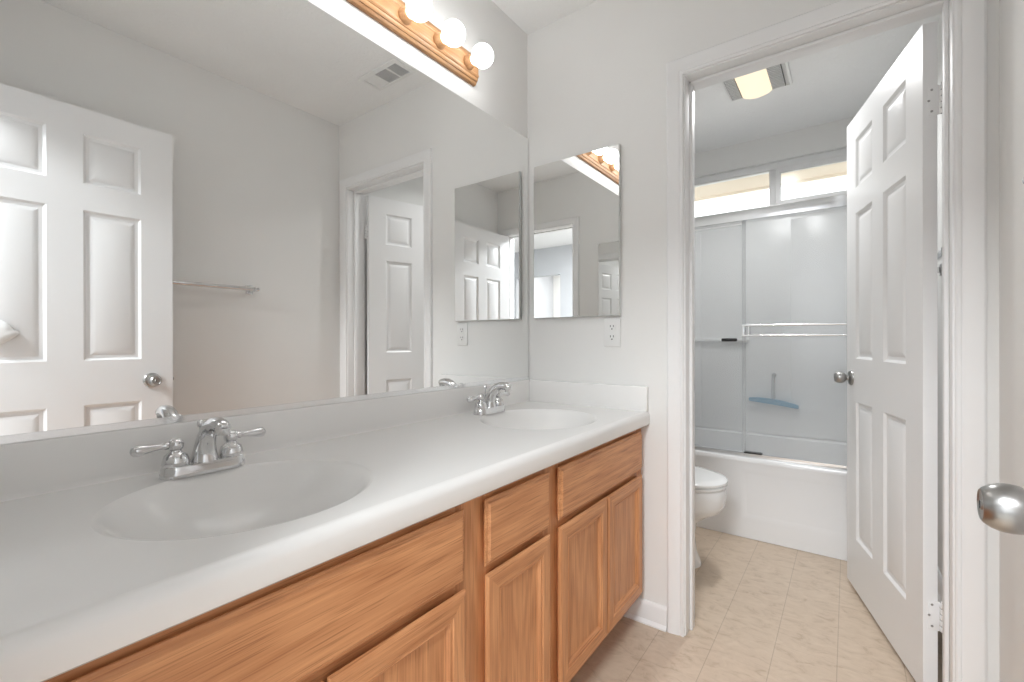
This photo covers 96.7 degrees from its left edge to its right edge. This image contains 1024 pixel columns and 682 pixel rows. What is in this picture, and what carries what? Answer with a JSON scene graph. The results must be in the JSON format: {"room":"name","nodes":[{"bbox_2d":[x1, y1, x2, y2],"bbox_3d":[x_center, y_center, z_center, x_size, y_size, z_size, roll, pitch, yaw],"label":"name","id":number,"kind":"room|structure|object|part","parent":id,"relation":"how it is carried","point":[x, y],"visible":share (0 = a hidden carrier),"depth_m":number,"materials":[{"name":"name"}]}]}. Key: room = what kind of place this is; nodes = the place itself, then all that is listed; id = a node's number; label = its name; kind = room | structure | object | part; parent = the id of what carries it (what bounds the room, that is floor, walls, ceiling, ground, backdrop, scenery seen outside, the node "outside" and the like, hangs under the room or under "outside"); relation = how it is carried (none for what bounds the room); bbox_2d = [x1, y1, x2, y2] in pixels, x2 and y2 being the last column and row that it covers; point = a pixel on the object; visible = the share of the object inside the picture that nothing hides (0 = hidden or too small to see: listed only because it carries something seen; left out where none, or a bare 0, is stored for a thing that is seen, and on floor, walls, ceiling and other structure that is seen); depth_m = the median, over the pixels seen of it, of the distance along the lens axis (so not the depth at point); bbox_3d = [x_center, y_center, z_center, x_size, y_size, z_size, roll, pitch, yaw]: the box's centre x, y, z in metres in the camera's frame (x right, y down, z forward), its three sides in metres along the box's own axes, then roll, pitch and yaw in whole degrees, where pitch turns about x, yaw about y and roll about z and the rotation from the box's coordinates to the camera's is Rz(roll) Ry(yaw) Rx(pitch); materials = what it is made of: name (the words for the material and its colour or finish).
{"room":"bathroom","nodes":[
{"label":"bathroom","id":0,"kind":"room"},
{"bbox_2d":[308,0,527,138],"bbox_3d":[0.071,-0.208,2.176,0.120,2.574,3.800,0,0,36],"label":"wall","id":1,"kind":"structure","parent":0,"point":[500,90],"depth_m":1.81,"materials":[{"name":"paint"}]},
{"bbox_2d":[0,0,528,443],"bbox_3d":[-0.429,-0.370,1.389,0.009,1.090,1.692,0,0,36],"label":"wall mirror","id":2,"kind":"object","parent":1,"relation":"attached to","point":[209,208],"visible":1,"depth_m":1.07,"materials":[{"name":"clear mirror"}]},
{"bbox_2d":[0,379,530,501],"bbox_3d":[-0.422,0.224,1.385,0.024,0.097,1.698,0,0,36],"label":"backsplash","id":3,"kind":"structure","parent":1,"relation":"attached to","point":[43,466],"depth_m":0.99,"materials":[{"name":"stone"}]},
{"bbox_2d":[346,0,493,86],"bbox_3d":[-0.359,-1.046,1.376,0.139,0.115,0.889,0,0,36],"label":"vanity light bar","id":4,"kind":"object","parent":1,"relation":"attached to","point":[408,20],"visible":1,"depth_m":1.52,"materials":[{"name":"brown wood"}]},
{"bbox_2d":[398,0,432,24],"bbox_3d":[-0.302,-1.043,1.431,0.113,0.081,0.081,0,0,36],"label":"bulb","id":5,"kind":"object","parent":4,"relation":"attached to","point":[413,12],"depth_m":1.41,"materials":[{"name":"white glass"}]},
{"bbox_2d":[433,19,465,49],"bbox_3d":[-0.211,-1.043,1.554,0.113,0.081,0.081,0,0,36],"label":"bulb","id":6,"kind":"object","parent":4,"relation":"attached to","point":[452,34],"depth_m":1.53,"materials":[{"name":"white glass"}]},
{"bbox_2d":[463,43,493,69],"bbox_3d":[-0.120,-1.043,1.677,0.113,0.081,0.081,0,0,36],"label":"bulb","id":7,"kind":"object","parent":4,"relation":"attached to","point":[482,55],"depth_m":1.65,"materials":[{"name":"white glass"}]},
{"bbox_2d":[492,0,939,153],"bbox_3d":[0.676,-1.435,1.639,1.492,0.080,3.660,0,0,36],"label":"ceiling","id":8,"kind":"structure","parent":0,"point":[832,84],"depth_m":2.54,"materials":[{"name":"paint"}]},
{"bbox_2d":[722,62,792,101],"bbox_3d":[1.265,-1.376,2.377,0.307,0.042,0.425,0,0,36],"label":"exhaust fan light","id":9,"kind":"object","parent":8,"relation":"attached to","point":[760,83],"visible":0.65,"depth_m":2.42,"materials":[{"name":"white plastic"}]},
{"bbox_2d":[724,79,741,100],"bbox_3d":[1.173,-1.382,2.444,0.051,0.015,0.385,0,0,36],"label":"grille","id":10,"kind":"object","parent":9,"relation":"attached to","point":[733,88],"depth_m":2.49,"materials":[{"name":"grey metal"}]},
{"bbox_2d":[766,64,785,88],"bbox_3d":[1.339,-1.382,2.322,0.063,0.015,0.385,0,0,36],"label":"grille","id":11,"kind":"object","parent":9,"relation":"attached to","point":[775,75],"depth_m":2.38,"materials":[{"name":"grey metal"}]},
{"bbox_2d":[570,526,941,681],"bbox_3d":[0.681,1.103,1.642,1.492,0.050,3.660,0,0,36],"label":"floor","id":12,"kind":"structure","parent":0,"point":[765,612],"depth_m":1.69,"materials":[{"name":"tile"}]},
{"bbox_2d":[44,428,641,681],"bbox_3d":[-0.200,0.705,1.240,0.546,0.752,1.668,0,0,36],"label":"vanity cabinet","id":13,"kind":"object","parent":12,"relation":"on","point":[524,579],"visible":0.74,"depth_m":0.91,"materials":[{"name":"brown wood"}]},
{"bbox_3d":[-0.282,0.417,0.685,0.019,0.145,0.613,0,0,36],"label":"false drawer","id":14,"kind":"part","parent":13,"relation":"part of","materials":[{"name":"brown wood"}]},
{"bbox_2d":[0,379,649,681],"bbox_3d":[-0.204,0.294,1.225,0.565,0.237,1.698,0,0,36],"label":"countertop","id":15,"kind":"structure","parent":13,"relation":"on","point":[101,555],"depth_m":0.83,"materials":[{"name":"stone"}]},
{"bbox_2d":[129,417,265,479],"bbox_3d":[-0.615,0.212,0.934,0.129,0.118,0.248,0,0,36],"label":"sink faucet","id":16,"kind":"object","parent":15,"relation":"on","point":[205,458],"visible":1,"depth_m":0.93,"materials":[{"name":"silver metal"}]},
{"bbox_3d":[-0.700,0.209,0.881,0.022,0.022,0.063,0,0,36],"label":"lever","id":17,"kind":"part","parent":16,"relation":"part of","materials":[{"name":"silver metal"}]},
{"bbox_3d":[-0.675,0.222,0.914,0.047,0.054,0.047,0,0,36],"label":"valve handle","id":18,"kind":"part","parent":16,"relation":"part of","materials":[{"name":"silver metal"}]},
{"bbox_3d":[-0.662,0.209,0.968,0.014,0.084,0.013,0,0,36],"label":"lift rod","id":19,"kind":"part","parent":16,"relation":"part of","materials":[{"name":"silver metal"}]},
{"bbox_3d":[-0.645,0.259,0.955,0.055,0.024,0.156,0,0,36],"label":"plate","id":20,"kind":"part","parent":16,"relation":"part of","materials":[{"name":"silver metal"}]},
{"bbox_3d":[-0.614,0.202,0.933,0.127,0.098,0.051,0,0,36],"label":"spout","id":21,"kind":"part","parent":16,"relation":"part of","materials":[{"name":"silver metal"}]},
{"bbox_3d":[-0.615,0.222,0.996,0.047,0.054,0.047,0,0,36],"label":"valve handle","id":22,"kind":"part","parent":16,"relation":"part of","materials":[{"name":"silver metal"}]},
{"bbox_3d":[-0.590,0.209,1.030,0.022,0.022,0.063,0,0,36],"label":"lever","id":23,"kind":"part","parent":16,"relation":"part of","materials":[{"name":"silver metal"}]},
{"bbox_2d":[91,460,372,540],"bbox_3d":[-0.473,0.342,0.831,0.420,0.142,0.454,0,0,36],"label":"sink basin","id":24,"kind":"object","parent":15,"relation":"in","point":[255,499],"depth_m":0.91,"materials":[{"name":"white ceramic"}]},
{"bbox_2d":[467,382,511,414],"bbox_3d":[-0.055,0.210,1.693,0.129,0.118,0.248,0,0,36],"label":"sink faucet","id":25,"kind":"object","parent":15,"relation":"on","point":[493,403],"visible":1,"depth_m":1.68,"materials":[{"name":"silver metal"}]},
{"bbox_3d":[-0.139,0.207,1.641,0.022,0.022,0.063,0,0,36],"label":"lever","id":26,"kind":"part","parent":25,"relation":"part of","materials":[{"name":"silver metal"}]},
{"bbox_3d":[-0.115,0.221,1.674,0.047,0.054,0.047,0,0,36],"label":"valve handle","id":27,"kind":"part","parent":25,"relation":"part of","materials":[{"name":"silver metal"}]},
{"bbox_3d":[-0.084,0.257,1.715,0.055,0.024,0.156,0,0,36],"label":"plate","id":28,"kind":"part","parent":25,"relation":"part of","materials":[{"name":"silver metal"}]},
{"bbox_3d":[-0.054,0.200,1.692,0.127,0.098,0.051,0,0,36],"label":"spout","id":29,"kind":"part","parent":25,"relation":"part of","materials":[{"name":"silver metal"}]},
{"bbox_3d":[-0.054,0.220,1.756,0.047,0.054,0.047,0,0,36],"label":"valve handle","id":30,"kind":"part","parent":25,"relation":"part of","materials":[{"name":"silver metal"}]},
{"bbox_3d":[-0.029,0.207,1.789,0.022,0.022,0.063,0,0,36],"label":"lever","id":31,"kind":"part","parent":25,"relation":"part of","materials":[{"name":"silver metal"}]},
{"bbox_2d":[479,409,597,429],"bbox_3d":[0.094,0.341,1.599,0.420,0.142,0.454,0,0,36],"label":"sink basin","id":32,"kind":"object","parent":15,"relation":"in","point":[509,419],"depth_m":1.74,"materials":[{"name":"white ceramic"}]},
{"bbox_3d":[-0.189,0.730,0.811,0.019,0.446,0.305,0,0,36],"label":"cabinet door","id":33,"kind":"part","parent":13,"relation":"part of","materials":[{"name":"brown wood"}]},
{"bbox_3d":[-0.192,0.730,0.814,0.007,0.342,0.201,0,0,36],"label":"door panel","id":34,"kind":"part","parent":13,"relation":"part of","materials":[{"name":"brown wood"}]},
{"bbox_3d":[0.017,0.416,1.091,0.019,0.145,0.262,0,0,36],"label":"drawer","id":35,"kind":"part","parent":13,"relation":"part of","materials":[{"name":"brown wood"}]},
{"bbox_3d":[0.018,0.729,1.092,0.019,0.446,0.261,0,0,36],"label":"cabinet door","id":36,"kind":"part","parent":13,"relation":"part of","materials":[{"name":"brown wood"}]},
{"bbox_3d":[0.015,0.729,1.094,0.007,0.342,0.157,0,0,36],"label":"door panel","id":37,"kind":"part","parent":13,"relation":"part of","materials":[{"name":"brown wood"}]},
{"bbox_3d":[0.214,0.729,1.357,0.019,0.446,0.300,0,0,36],"label":"cabinet door","id":38,"kind":"part","parent":13,"relation":"part of","materials":[{"name":"brown wood"}]},
{"bbox_3d":[0.211,0.729,1.359,0.007,0.342,0.196,0,0,36],"label":"door panel","id":39,"kind":"part","parent":13,"relation":"part of","materials":[{"name":"brown wood"}]},
{"bbox_3d":[0.306,0.415,1.483,0.019,0.145,0.613,0,0,36],"label":"false drawer","id":40,"kind":"part","parent":13,"relation":"part of","materials":[{"name":"brown wood"}]},
{"bbox_3d":[0.398,0.728,1.606,0.019,0.446,0.305,0,0,36],"label":"cabinet door","id":41,"kind":"part","parent":13,"relation":"part of","materials":[{"name":"brown wood"}]},
{"bbox_3d":[0.394,0.728,1.609,0.007,0.342,0.201,0,0,36],"label":"door panel","id":42,"kind":"part","parent":13,"relation":"part of","materials":[{"name":"brown wood"}]},
{"bbox_2d":[695,466,727,568],"bbox_3d":[0.711,0.694,2.327,0.716,0.768,0.464,0,0,36],"label":"toilet","id":43,"kind":"object","parent":12,"relation":"on","point":[710,485],"visible":0.19,"depth_m":2.08,"materials":[{"name":"white ceramic"}]},
{"bbox_3d":[0.787,0.678,2.271,0.522,0.014,0.376,0,0,36],"label":"seat","id":44,"kind":"part","parent":43,"relation":"part of","materials":[{"name":"white plastic"}]},
{"bbox_3d":[0.784,0.655,2.273,0.534,0.026,0.380,0,0,36],"label":"lid","id":45,"kind":"part","parent":43,"relation":"part of","materials":[{"name":"white plastic"}]},
{"bbox_2d":[695,426,846,560],"bbox_3d":[1.529,0.856,2.792,1.488,0.440,0.798,0,0,36],"label":"bathtub","id":46,"kind":"object","parent":12,"relation":"on","point":[801,507],"visible":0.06,"depth_m":2.44,"materials":[{"name":"ceramic"}]},
{"bbox_2d":[527,0,998,681],"bbox_3d":[0.710,-0.209,1.683,1.492,2.574,0.125,0,0,36],"label":"wall","id":47,"kind":"structure","parent":0,"point":[596,73],"depth_m":1.76,"materials":[{"name":"paint"}]},
{"bbox_2d":[534,144,620,317],"bbox_3d":[0.265,-0.439,1.920,0.404,0.675,0.020,0,0,36],"label":"medicine cabinet","id":48,"kind":"object","parent":47,"relation":"attached to","point":[577,199],"visible":1,"depth_m":1.90,"materials":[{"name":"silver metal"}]},
{"bbox_2d":[604,318,620,346],"bbox_3d":[0.402,-0.034,1.827,0.070,0.114,0.008,0,0,36],"label":"wall outlet","id":49,"kind":"object","parent":47,"relation":"attached to","point":[612,326],"visible":1,"depth_m":1.82,"materials":[{"name":"white plastic"}]},
{"bbox_2d":[608,324,615,330],"bbox_3d":[0.401,-0.055,1.825,0.033,0.027,0.002,0,0,36],"label":"receptacle","id":50,"kind":"object","parent":49,"relation":"attached to","point":[611,327],"depth_m":1.82,"materials":[{"name":"white plastic"}]},
{"bbox_2d":[608,334,615,340],"bbox_3d":[0.401,-0.014,1.825,0.033,0.027,0.002,0,0,36],"label":"receptacle","id":51,"kind":"object","parent":49,"relation":"attached to","point":[611,337],"depth_m":1.82,"materials":[{"name":"white plastic"}]},
{"bbox_2d":[624,597,666,631],"bbox_3d":[0.508,1.037,1.745,0.169,0.084,0.020,0,0,36],"label":"baseboard","id":52,"kind":"structure","parent":47,"relation":"attached to","point":[644,611],"depth_m":1.73,"materials":[{"name":"paint"}]},
{"bbox_2d":[666,0,986,681],"bbox_3d":[0.955,0.023,1.503,0.836,2.110,0.158,0,0,36],"label":"door frame","id":53,"kind":"structure","parent":47,"relation":"attached to","point":[964,22],"depth_m":1.28,"materials":[{"name":"paint"}]},
{"bbox_2d":[937,247,941,275],"bbox_3d":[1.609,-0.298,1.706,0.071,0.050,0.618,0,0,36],"label":"hinge","id":54,"kind":"object","parent":53,"relation":"attached to","point":[939,254],"visible":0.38,"depth_m":1.64,"materials":[{"name":"silver metal"}]},
{"bbox_3d":[1.589,-0.298,1.720,0.021,0.021,0.618,0,0,36],"label":"rod","id":55,"kind":"part","parent":54,"relation":"part of","materials":[{"name":"silver metal"}]},
{"bbox_3d":[1.778,-0.299,1.935,0.071,0.050,0.038,0,0,36],"label":"post","id":56,"kind":"part","parent":54,"relation":"part of","materials":[{"name":"silver metal"}]},
{"bbox_2d":[834,21,941,681],"bbox_3d":[1.385,0.052,1.698,0.159,2.014,0.736,0,0,21],"label":"door","id":57,"kind":"structure","parent":47,"relation":"in","point":[891,377],"depth_m":1.54,"materials":[{"name":"paint"}]},
{"bbox_3d":[1.449,0.160,1.994,0.061,0.065,0.065,0,0,21],"label":"knob","id":58,"kind":"part","parent":57,"relation":"part of","materials":[{"name":"silver metal"}]},
{"bbox_2d":[695,116,854,441],"bbox_3d":[1.806,-0.212,3.170,1.492,2.574,0.140,0,0,36],"label":"wall","id":59,"kind":"structure","parent":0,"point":[830,136],"depth_m":3.09,"materials":[{"name":"paint"}]},
{"bbox_2d":[695,148,846,205],"bbox_3d":[1.819,-1.053,3.156,1.250,0.345,0.074,0,0,36],"label":"window","id":60,"kind":"structure","parent":59,"relation":"attached to","point":[776,169],"depth_m":3.11,"materials":[{"name":"paint"}]},
{"bbox_3d":[1.820,-1.053,3.157,1.250,0.345,0.070,0,0,36],"label":"frame","id":61,"kind":"part","parent":60,"relation":"part of","materials":[{"name":"paint"}]},
{"bbox_3d":[2.046,-1.053,2.961,0.579,0.251,0.030,0,0,36],"label":"sliding sash","id":62,"kind":"part","parent":60,"relation":"part of","materials":[{"name":"glass"}]},
{"bbox_2d":[695,161,846,201],"bbox_3d":[2.032,-1.283,3.386,2.400,0.125,0.480,0,0,36],"label":"eave","id":63,"kind":"object","parent":59,"relation":"attached to","point":[759,182],"visible":0.07,"depth_m":3.54},
{"bbox_2d":[695,194,846,469],"bbox_3d":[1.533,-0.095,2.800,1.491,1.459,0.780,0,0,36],"label":"shower door","id":64,"kind":"structure","parent":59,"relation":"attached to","point":[789,270],"depth_m":3.09,"materials":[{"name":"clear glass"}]},
{"bbox_2d":[695,339,748,341],"bbox_3d":[1.406,-0.006,3.344,0.600,0.022,0.034,0,0,36],"label":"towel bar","id":65,"kind":"object","parent":64,"relation":"attached to","point":[696,340],"depth_m":3.28,"materials":[{"name":"silver metal"}]},
{"bbox_3d":[1.226,-0.007,2.569,0.082,0.018,0.018,0,0,36],"label":"pull handle","id":66,"kind":"part","parent":64,"relation":"part of","materials":[{"name":"black plastic"}]},
{"bbox_3d":[1.314,-0.691,2.503,1.464,0.059,0.060,0,0,36],"label":"header rail","id":67,"kind":"part","parent":64,"relation":"part of","materials":[{"name":"silver metal"}]},
{"bbox_2d":[749,374,798,408],"bbox_3d":[1.760,0.329,3.069,0.292,0.230,0.036,0,0,36],"label":"squeegee","id":68,"kind":"object","parent":64,"relation":"hanging from","point":[774,401],"visible":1,"depth_m":3.06,"materials":[{"name":"blue plastic"}]},
{"bbox_3d":[1.758,0.311,3.064,0.024,0.173,0.025,0,0,36],"label":"handle","id":69,"kind":"part","parent":68,"relation":"part of","materials":[{"name":"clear plastic"}]},
{"bbox_3d":[1.759,0.415,3.068,0.292,0.057,0.030,0,0,36],"label":"blade","id":70,"kind":"part","parent":68,"relation":"part of","materials":[{"name":"grey rubber"}]},
{"bbox_2d":[937,0,1023,681],"bbox_3d":[1.369,-0.209,1.219,0.120,2.574,3.800,0,0,36],"label":"wall","id":71,"kind":"structure","parent":0,"point":[1011,12],"depth_m":1.11,"materials":[{"name":"paint"}]},
{"bbox_2d":[938,568,941,601],"bbox_3d":[1.611,1.035,1.664,0.020,0.084,0.910,0,0,36],"label":"baseboard","id":72,"kind":"structure","parent":71,"relation":"attached to","point":[939,573],"depth_m":1.90,"materials":[{"name":"paint"}]},
{"bbox_3d":[0.073,-0.205,-0.112,4.840,2.574,0.120,0,0,36],"label":"wall","id":73,"kind":"structure","parent":0,"visible":0},
{"bbox_2d":[977,483,1023,534],"bbox_3d":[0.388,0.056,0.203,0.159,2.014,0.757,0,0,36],"label":"door knob","id":74,"kind":"object","parent":73,"relation":"in","point":[1000,506],"depth_m":0.46,"materials":[{"name":"metal"}]}
]}

